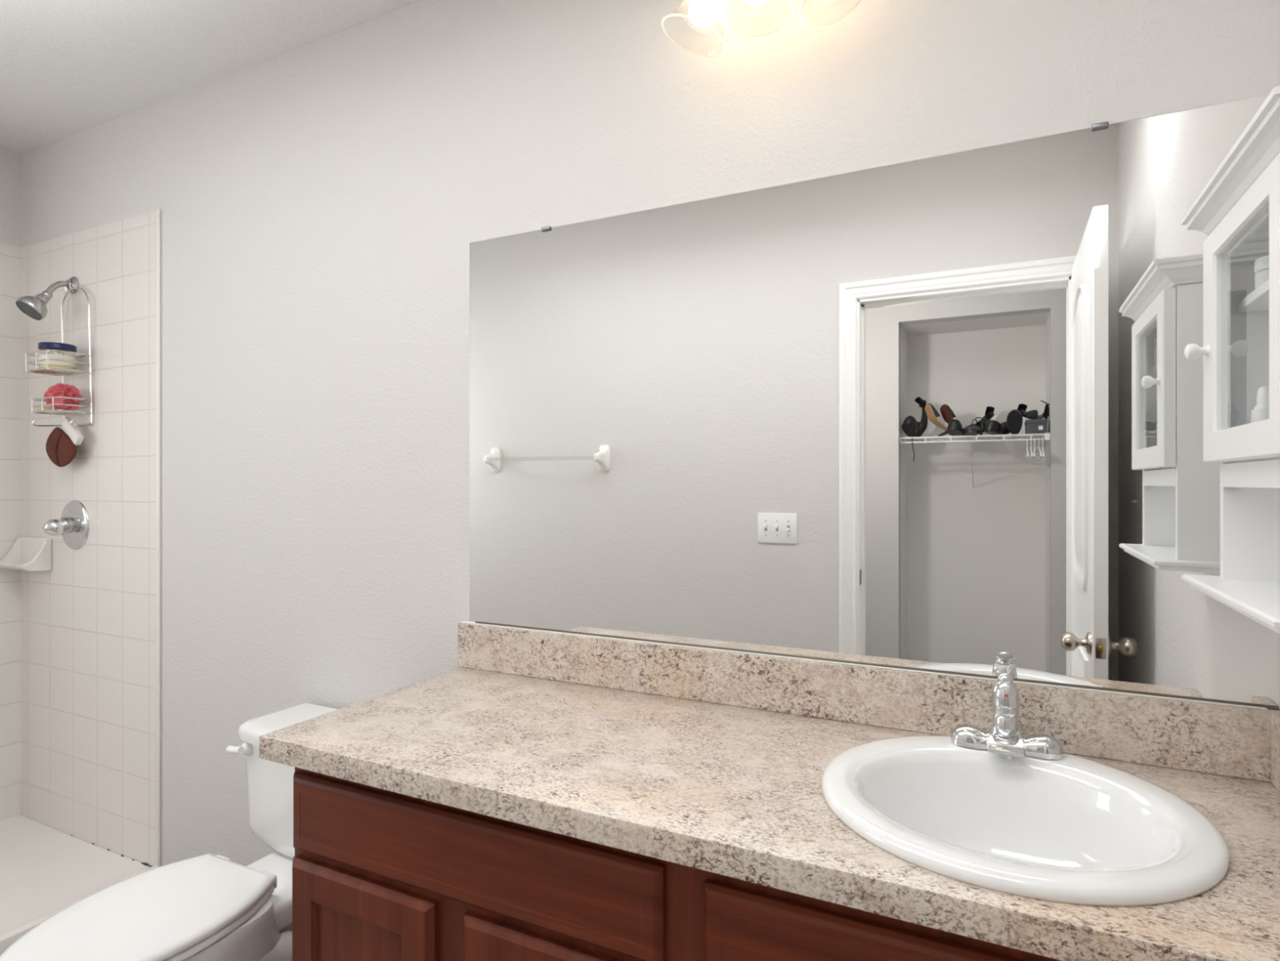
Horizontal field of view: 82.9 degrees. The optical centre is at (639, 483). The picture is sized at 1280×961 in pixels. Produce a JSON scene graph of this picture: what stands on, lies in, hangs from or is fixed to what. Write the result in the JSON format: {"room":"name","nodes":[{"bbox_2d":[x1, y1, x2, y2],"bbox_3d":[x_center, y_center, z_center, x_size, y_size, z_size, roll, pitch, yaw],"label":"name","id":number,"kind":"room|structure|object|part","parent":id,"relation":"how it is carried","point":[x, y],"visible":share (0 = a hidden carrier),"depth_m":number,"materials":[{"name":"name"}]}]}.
{"room":"bathroom","nodes":[
{"label":"bathroom","id":0,"kind":"room"},
{"bbox_2d":[0,146,22,247],"bbox_3d":[-2.696,-0.006,1.897,0.100,2.722,1.746,0,0,26],"label":"wall","id":1,"kind":"structure","parent":0,"point":[11,161],"depth_m":2.63,"materials":[{"name":"white paint"}]},
{"bbox_2d":[0,242,21,820],"bbox_3d":[-2.628,0.181,1.915,0.006,2.087,1.640,0,0,26],"label":"tiled wall","id":2,"kind":"structure","parent":1,"relation":"attached to","point":[10,255],"depth_m":2.62,"materials":[{"name":"white tile"}]},
{"bbox_2d":[0,0,419,154],"bbox_3d":[-1.024,-1.290,1.119,3.786,0.174,1.861,0,0,26],"label":"ceiling","id":3,"kind":"structure","parent":0,"point":[68,68],"depth_m":2.02,"materials":[{"name":"white paint"}]},
{"bbox_2d":[22,0,1279,866],"bbox_3d":[-0.635,-0.006,1.909,3.786,2.722,0.100,0,0,26],"label":"wall","id":4,"kind":"structure","parent":0,"point":[322,202],"depth_m":1.83,"materials":[{"name":"white paint"}]},
{"bbox_2d":[21,210,155,866],"bbox_3d":[-1.895,0.181,2.471,0.828,2.087,0.006,0,0,26],"label":"tiled wall","id":5,"kind":"structure","parent":4,"relation":"attached to","point":[88,620],"depth_m":2.44,"materials":[{"name":"white tile"}]},
{"bbox_2d":[0,536,51,570],"bbox_3d":[-2.184,0.249,2.562,0.206,0.112,0.086,0,0,26],"label":"soap dish","id":6,"kind":"object","parent":5,"relation":"attached to","point":[27,553],"visible":1,"depth_m":2.58,"materials":[{"name":"white ceramic"}]},
{"bbox_2d":[15,276,79,319],"bbox_3d":[-1.983,-0.626,2.422,0.085,0.169,0.164,0,0,26],"label":"showerhead","id":7,"kind":"object","parent":5,"relation":"attached to","point":[35,307],"visible":0.96,"depth_m":2.39,"materials":[{"name":"silver metal"}]},
{"bbox_3d":[-1.966,-0.658,2.455,0.019,0.064,0.090,0,0,26],"label":"shower arm","id":8,"kind":"part","parent":7,"relation":"part of","materials":[{"name":"silver metal"}]},
{"bbox_2d":[26,279,93,426],"bbox_3d":[-1.942,-0.444,2.418,0.174,0.507,0.125,0,0,26],"label":"shower caddy","id":9,"kind":"object","parent":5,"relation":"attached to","point":[46,371],"visible":0.87,"depth_m":2.42,"materials":[{"name":"metal"}]},
{"bbox_2d":[35,405,58,410],"bbox_3d":[-1.992,-0.249,2.436,0.049,0.020,0.062,0,0,26],"label":"soap bar","id":10,"kind":"object","parent":9,"relation":"in","point":[45,407],"visible":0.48,"depth_m":2.41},
{"bbox_2d":[26,349,87,375],"bbox_3d":[-1.944,-0.401,2.415,0.174,0.063,0.118,0,0,26],"label":"basket","id":11,"kind":"object","parent":9,"relation":"on","point":[46,371],"depth_m":2.39,"materials":[{"name":"metal"}]},
{"bbox_2d":[38,342,76,369],"bbox_3d":[-1.940,-0.419,2.414,0.101,0.088,0.101,0,0,26],"label":"jar","id":12,"kind":"object","parent":9,"relation":"in","point":[42,345],"visible":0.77,"depth_m":2.38,"materials":[{"name":"white plastic"}]},
{"bbox_3d":[-1.940,-0.453,2.414,0.101,0.020,0.101,0,0,26],"label":"lid","id":13,"kind":"part","parent":12,"relation":"part of","materials":[{"name":"blue plastic"}]},
{"bbox_2d":[31,395,88,415],"bbox_3d":[-1.940,-0.259,2.424,0.174,0.049,0.104,0,0,26],"label":"basket","id":14,"kind":"object","parent":9,"relation":"on","point":[61,412],"depth_m":2.39,"materials":[{"name":"metal"}]},
{"bbox_3d":[-1.938,-0.200,2.427,0.168,0.020,0.104,0,0,26],"label":"hook rail","id":15,"kind":"part","parent":9,"relation":"part of","materials":[{"name":"metal"}]},
{"bbox_2d":[44,382,82,410],"bbox_3d":[-1.920,-0.289,2.415,0.100,0.089,0.092,0,0,26],"label":"sponge","id":16,"kind":"object","parent":9,"relation":"in","point":[61,389],"visible":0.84,"depth_m":2.39,"materials":[{"name":"pink"}]},
{"bbox_2d":[45,417,83,466],"bbox_3d":[-1.946,-0.139,2.442,0.210,0.167,0.030,0,0,26],"label":"brush","id":17,"kind":"object","parent":9,"relation":"hanging from","point":[60,448],"visible":1,"depth_m":2.43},
{"bbox_3d":[-1.918,-0.434,2.467,0.174,0.468,0.015,0,0,26],"label":"frame","id":18,"kind":"part","parent":9,"relation":"part of","materials":[{"name":"metal"}]},
{"bbox_2d":[42,499,89,549],"bbox_3d":[-1.960,0.142,2.447,0.170,0.170,0.095,0,0,26],"label":"shower valve","id":19,"kind":"object","parent":5,"relation":"attached to","point":[73,526],"visible":1,"depth_m":2.46,"materials":[{"name":"silver metal"}]},
{"bbox_3d":[-1.968,0.147,2.430,0.060,0.060,0.057,0,0,26],"label":"lever","id":20,"kind":"part","parent":19,"relation":"part of","materials":[{"name":"silver metal"}]},
{"bbox_3d":[-1.950,0.142,2.466,0.054,0.054,0.033,0,0,26],"label":"stem","id":21,"kind":"part","parent":19,"relation":"part of","materials":[{"name":"silver metal"}]},
{"bbox_2d":[155,208,160,866],"bbox_3d":[-1.518,0.173,2.283,0.016,2.074,0.010,0,0,26],"label":"trim","id":22,"kind":"structure","parent":4,"relation":"attached to","point":[157,211],"depth_m":2.28,"materials":[{"name":"tile"}]},
{"bbox_2d":[661,0,862,57],"bbox_3d":[0.230,-0.931,1.316,0.378,0.258,0.196,0,0,26],"label":"vanity light","id":23,"kind":"object","parent":4,"relation":"attached to","point":[703,14],"visible":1,"depth_m":1.32,"materials":[{"name":"white glass"}]},
{"bbox_3d":[0.104,-0.874,1.341,0.129,0.142,0.128,0,0,26],"label":"lamp shade","id":24,"kind":"part","parent":23,"relation":"part of","materials":[{"name":"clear glass"}]},
{"bbox_3d":[0.121,-0.889,1.336,0.064,0.088,0.058,0,0,26],"label":"bulb","id":25,"kind":"part","parent":23,"relation":"part of","materials":[{"name":"white glass"}]},
{"bbox_3d":[0.208,-0.900,1.292,0.058,0.088,0.058,0,0,26],"label":"bulb","id":26,"kind":"part","parent":23,"relation":"part of","materials":[{"name":"white glass"}]},
{"bbox_2d":[457,622,1279,782],"bbox_3d":[0.257,0.386,1.401,1.537,0.104,0.020,0,0,26],"label":"backsplash","id":27,"kind":"structure","parent":4,"relation":"attached to","point":[1232,741],"depth_m":1.30,"materials":[{"name":"stone"}]},
{"bbox_2d":[469,94,1279,708],"bbox_3d":[0.267,-0.124,1.402,1.508,0.912,0.010,0,0,26],"label":"mirror","id":28,"kind":"object","parent":4,"relation":"attached to","point":[944,413],"visible":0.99,"depth_m":1.32,"materials":[{"name":"clear glass"}]},
{"bbox_2d":[1181,85,1279,634],"bbox_3d":[0.749,-0.116,0.833,0.150,0.526,0.388,0,0,26],"label":"upper cabinet","id":29,"kind":"object","parent":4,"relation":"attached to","point":[1237,209],"visible":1,"depth_m":0.95,"materials":[{"name":"white paint"}]},
{"bbox_3d":[0.752,-0.178,0.979,0.026,0.022,0.022,0,0,26],"label":"knob","id":30,"kind":"part","parent":29,"relation":"part of","materials":[{"name":"white plastic"}]},
{"bbox_3d":[0.753,-0.358,0.831,0.142,0.042,0.388,0,0,26],"label":"crown moulding","id":31,"kind":"part","parent":29,"relation":"part of","materials":[{"name":"white paint"}]},
{"bbox_2d":[1181,573,1279,634],"bbox_3d":[0.753,0.139,0.831,0.142,0.018,0.388,0,0,26],"label":"shelf","id":32,"kind":"object","parent":29,"relation":"attached to","point":[1256,597],"depth_m":0.87,"materials":[{"name":"white paint"}]},
{"bbox_3d":[0.713,-0.181,0.851,0.018,0.306,0.322,0,0,26],"label":"door","id":33,"kind":"part","parent":29,"relation":"part of","materials":[{"name":"white paint"}]},
{"bbox_2d":[1236,279,1269,312],"bbox_3d":[0.773,-0.235,0.821,0.085,0.013,0.298,0,0,26],"label":"shelf","id":34,"kind":"object","parent":29,"relation":"attached to","point":[1257,300],"depth_m":0.93,"materials":[{"name":"white paint"}]},
{"bbox_2d":[1254,254,1269,288],"bbox_3d":[0.791,-0.262,0.898,0.045,0.038,0.045,0,0,26],"label":"jar","id":35,"kind":"object","parent":29,"relation":"on","point":[1262,264],"visible":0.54,"depth_m":0.90,"materials":[{"name":"white plastic"}]},
{"bbox_2d":[1254,267,1269,288],"bbox_3d":[0.791,-0.254,0.898,0.044,0.023,0.044,0,0,26],"label":"bottle","id":36,"kind":"object","parent":35,"relation":"on","point":[1261,274],"depth_m":0.90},
{"bbox_2d":[1250,385,1278,462],"bbox_3d":[0.791,-0.069,0.918,0.026,0.110,0.026,0,0,26],"label":"dropper bottle","id":37,"kind":"object","parent":29,"relation":"in","point":[1261,411],"visible":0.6,"depth_m":0.91,"materials":[{"name":"white plastic"}]},
{"bbox_3d":[-1.019,1.315,0.203,4.607,0.120,3.500,0,0,26],"label":"floor","id":38,"kind":"structure","parent":0,"visible":0},
{"bbox_2d":[0,813,158,955],"bbox_3d":[-2.246,1.230,1.728,0.843,0.050,1.637,0,0,26],"label":"shower pan","id":39,"kind":"object","parent":38,"relation":"on","point":[45,870],"visible":0.71,"depth_m":2.29,"materials":[{"name":"plastic"}]},
{"bbox_2d":[71,835,151,866],"bbox_3d":[-1.752,1.215,2.394,0.469,0.012,0.007,0,0,26],"label":"mildew specks","id":40,"kind":"object","parent":39,"relation":"on","point":[144,864],"visible":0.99,"depth_m":2.31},
{"bbox_2d":[0,702,337,960],"bbox_3d":[-0.905,0.926,1.540,0.440,0.658,0.768,0,0,26],"label":"toilet","id":41,"kind":"object","parent":38,"relation":"on","point":[206,907],"visible":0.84,"depth_m":1.45,"materials":[{"name":"white ceramic"}]},
{"bbox_3d":[-0.967,0.835,1.387,0.330,0.022,0.439,0,0,26],"label":"lid","id":42,"kind":"part","parent":41,"relation":"part of","materials":[{"name":"white plastic"}]},
{"bbox_3d":[-0.967,0.858,1.387,0.323,0.018,0.433,0,0,26],"label":"seat","id":43,"kind":"part","parent":41,"relation":"part of","materials":[{"name":"white plastic"}]},
{"bbox_3d":[-0.934,1.062,1.453,0.320,0.386,0.542,0,0,26],"label":"bowl","id":44,"kind":"part","parent":41,"relation":"part of","materials":[{"name":"white ceramic"}]},
{"bbox_3d":[-0.988,0.655,1.785,0.060,0.034,0.035,0,0,26],"label":"flush lever","id":45,"kind":"part","parent":41,"relation":"part of","materials":[{"name":"white plastic"}]},
{"bbox_3d":[-0.780,0.767,1.793,0.418,0.259,0.204,0,0,26],"label":"tank","id":46,"kind":"part","parent":41,"relation":"part of","materials":[{"name":"white ceramic"}]},
{"bbox_3d":[-0.783,0.617,1.787,0.440,0.040,0.217,0,0,26],"label":"tank lid","id":47,"kind":"part","parent":41,"relation":"part of","materials":[{"name":"white ceramic"}]},
{"bbox_2d":[292,767,1060,960],"bbox_3d":[0.165,0.867,1.163,1.484,0.776,0.522,0,0,26],"label":"vanity cabinet","id":48,"kind":"object","parent":38,"relation":"on","point":[379,874],"visible":0.73,"depth_m":1.04,"materials":[{"name":"brown wood"}]},
{"bbox_3d":[-0.460,0.890,1.193,0.191,0.351,0.004,0,0,26],"label":"door panel","id":49,"kind":"part","parent":48,"relation":"part of","materials":[{"name":"brown wood"}]},
{"bbox_3d":[-0.461,0.890,1.191,0.319,0.479,0.018,0,0,26],"label":"door","id":50,"kind":"part","parent":48,"relation":"part of","materials":[{"name":"brown wood"}]},
{"bbox_3d":[-0.286,0.569,1.105,0.705,0.132,0.018,0,0,26],"label":"drawer","id":51,"kind":"part","parent":48,"relation":"part of","materials":[{"name":"brown wood"}]},
{"bbox_3d":[-0.124,0.890,1.024,0.318,0.479,0.018,0,0,26],"label":"door","id":52,"kind":"part","parent":48,"relation":"part of","materials":[{"name":"brown wood"}]},
{"bbox_2d":[258,621,1279,960],"bbox_3d":[0.141,0.405,1.166,1.537,0.145,0.544,0,0,26],"label":"countertop","id":53,"kind":"structure","parent":48,"relation":"on","point":[713,760],"depth_m":1.13,"materials":[{"name":"stone"}]},
{"bbox_2d":[951,662,1063,759],"bbox_3d":[0.579,0.359,1.148,0.160,0.124,0.114,0,0,26],"label":"faucet","id":54,"kind":"object","parent":53,"relation":"on","point":[1005,739],"visible":1,"depth_m":1.14,"materials":[{"name":"silver metal"}]},
{"bbox_3d":[0.593,0.306,1.177,0.034,0.018,0.051,0,0,26],"label":"lever","id":55,"kind":"part","parent":54,"relation":"part of","materials":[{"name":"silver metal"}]},
{"bbox_3d":[0.582,0.335,1.154,0.041,0.067,0.041,0,0,26],"label":"handle","id":56,"kind":"part","parent":54,"relation":"part of","materials":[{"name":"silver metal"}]},
{"bbox_3d":[0.571,0.403,1.132,0.054,0.031,0.078,0,0,26],"label":"spout","id":57,"kind":"part","parent":54,"relation":"part of","materials":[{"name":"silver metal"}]},
{"bbox_2d":[821,735,1230,906],"bbox_3d":[0.494,0.504,0.986,0.480,0.166,0.474,0,0,26],"label":"sink","id":58,"kind":"object","parent":53,"relation":"in","point":[1073,829],"visible":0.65,"depth_m":1.03,"materials":[{"name":"white ceramic"}]},
{"bbox_3d":[0.384,0.572,0.774,0.676,0.126,0.018,0,0,26],"label":"drawer","id":59,"kind":"part","parent":48,"relation":"part of","materials":[{"name":"brown wood"}]}
]}

